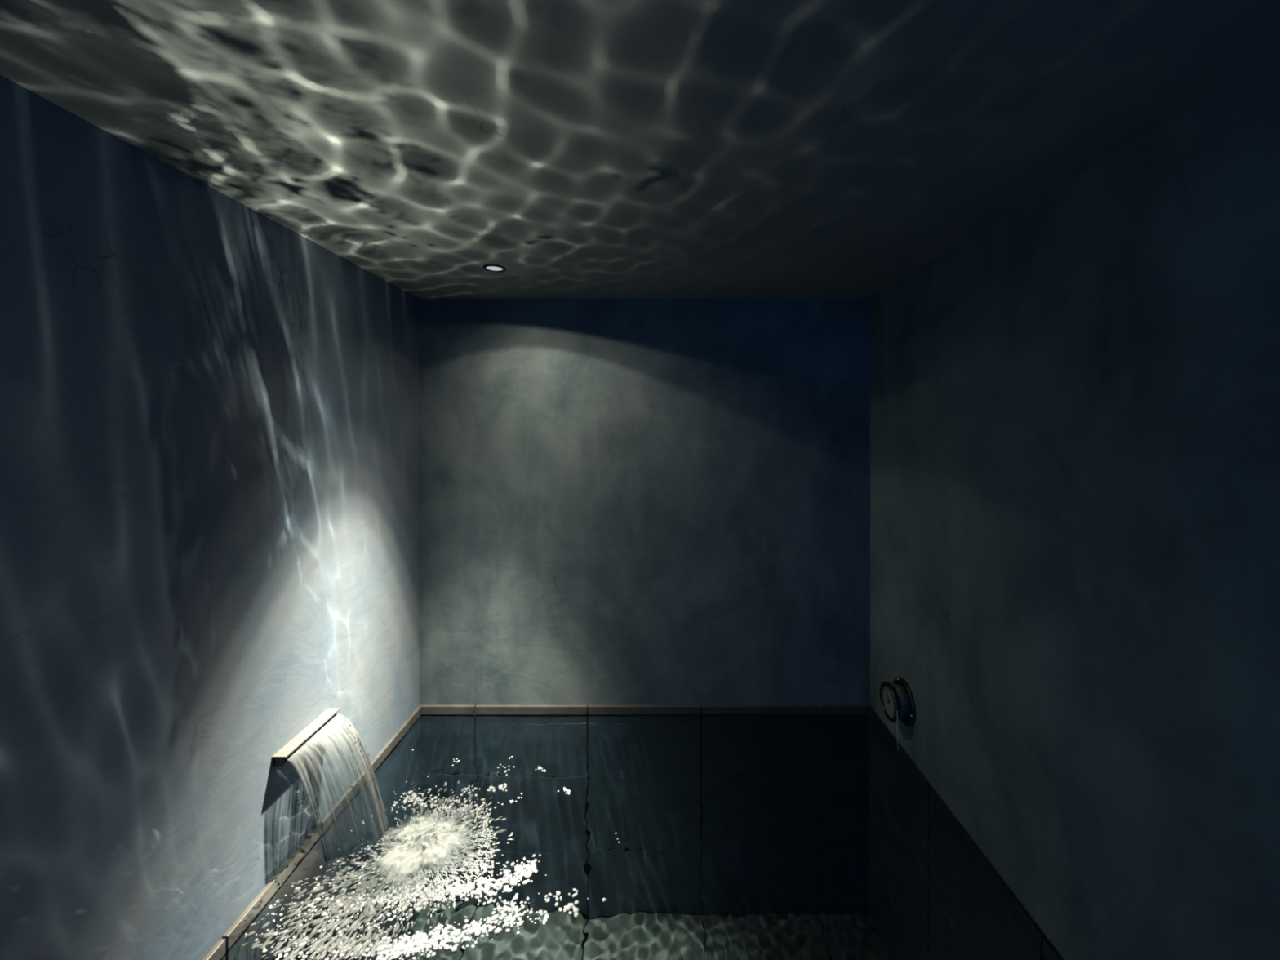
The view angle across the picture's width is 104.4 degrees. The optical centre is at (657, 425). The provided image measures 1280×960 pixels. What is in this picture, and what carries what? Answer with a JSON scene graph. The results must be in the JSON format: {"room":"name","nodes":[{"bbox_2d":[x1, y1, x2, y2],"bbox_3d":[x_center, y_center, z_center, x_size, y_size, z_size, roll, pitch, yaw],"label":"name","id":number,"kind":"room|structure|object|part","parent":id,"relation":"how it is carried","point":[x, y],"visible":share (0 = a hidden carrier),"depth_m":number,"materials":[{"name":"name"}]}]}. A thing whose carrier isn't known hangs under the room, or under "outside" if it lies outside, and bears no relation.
{"room":"indoor spa pool","nodes":[
{"label":"indoor spa pool","id":0,"kind":"room"},
{"bbox_2d":[0,75,419,959],"bbox_3d":[-1.348,0.354,0.670,0.160,2.382,4.260,0,0,0],"label":"wall","id":1,"kind":"structure","parent":0,"point":[210,411],"depth_m":1.29,"materials":[{"name":"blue paint"}]},
{"bbox_2d":[271,707,340,767],"bbox_3d":[-1.255,1.107,1.771,0.066,0.038,0.282,0,0,0],"label":"spout","id":2,"kind":"object","parent":1,"relation":"attached to","point":[287,752],"visible":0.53,"depth_m":1.73,"materials":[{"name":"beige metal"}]},
{"bbox_3d":[-1.261,1.108,1.637,0.054,0.028,0.005,0,0,0],"label":"plate","id":3,"kind":"part","parent":2,"relation":"part of","materials":[{"name":"black metal"}]},
{"bbox_2d":[287,713,389,860],"bbox_3d":[-1.121,1.323,1.772,0.216,0.436,0.260,0,0,0],"label":"waterfall","id":4,"kind":"object","parent":2,"relation":"attached to","point":[330,726],"visible":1,"depth_m":1.86,"materials":[{"name":"liquid"}]},
{"bbox_2d":[202,704,422,959],"bbox_3d":[-1.339,2.368,1.550,0.178,1.765,2.500,0,0,0],"label":"trim","id":5,"kind":"structure","parent":1,"relation":"attached to","point":[253,909],"depth_m":1.72,"materials":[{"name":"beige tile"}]},
{"bbox_2d":[220,715,1046,959],"bbox_3d":[-0.068,1.529,1.461,2.368,0.012,2.326,0,0,0],"label":"pool water","id":6,"kind":"object","parent":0,"point":[740,837],"visible":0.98,"depth_m":1.79,"materials":[{"name":"clear liquid"}]},
{"bbox_2d":[244,749,619,959],"bbox_3d":[-0.685,1.507,1.815,1.088,0.063,0.957,0,0,6],"label":"splash","id":7,"kind":"object","parent":6,"relation":"on","point":[406,860],"visible":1,"depth_m":1.67,"materials":[{"name":"liquid"}]},
{"bbox_2d":[0,0,1279,298],"bbox_3d":[-0.068,-0.757,0.670,2.400,0.160,3.940,0,0,0],"label":"ceiling","id":8,"kind":"structure","parent":0,"point":[576,148],"depth_m":1.09,"materials":[{"name":"paint"}]},
{"bbox_2d":[482,264,506,272],"bbox_3d":[-0.700,-0.674,2.130,0.096,0.006,0.096,0,0,0],"label":"recessed light","id":9,"kind":"object","parent":8,"relation":"in","point":[491,268],"visible":1,"depth_m":2.12,"materials":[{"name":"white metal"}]},
{"bbox_2d":[419,298,870,715],"bbox_3d":[-0.068,0.354,2.720,2.400,2.382,0.160,0,0,0],"label":"wall","id":10,"kind":"structure","parent":0,"point":[623,501],"depth_m":2.64,"materials":[{"name":"paint"}]},
{"bbox_2d":[421,704,867,715],"bbox_3d":[-0.068,2.368,2.711,2.400,1.765,0.178,0,0,0],"label":"trim","id":11,"kind":"structure","parent":10,"relation":"attached to","point":[426,709],"depth_m":2.62,"materials":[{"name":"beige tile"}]},
{"bbox_2d":[870,53,1279,959],"bbox_3d":[1.212,0.354,0.670,0.160,2.382,4.260,0,0,0],"label":"wall","id":12,"kind":"structure","parent":0,"point":[1075,403],"depth_m":1.26,"materials":[{"name":"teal paint"}]},
{"bbox_2d":[879,676,915,750],"bbox_3d":[1.091,1.299,2.272,0.082,0.272,0.200,0,0,0],"label":"gauge","id":13,"kind":"object","parent":12,"relation":"attached to","point":[896,699],"visible":1,"depth_m":2.23,"materials":[{"name":"metal"}]},
{"bbox_2d":[866,704,1063,959],"bbox_3d":[1.203,2.368,1.550,0.178,1.765,2.500,0,0,0],"label":"trim","id":14,"kind":"structure","parent":12,"relation":"attached to","point":[1031,927],"depth_m":1.74,"materials":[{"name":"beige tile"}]}
]}

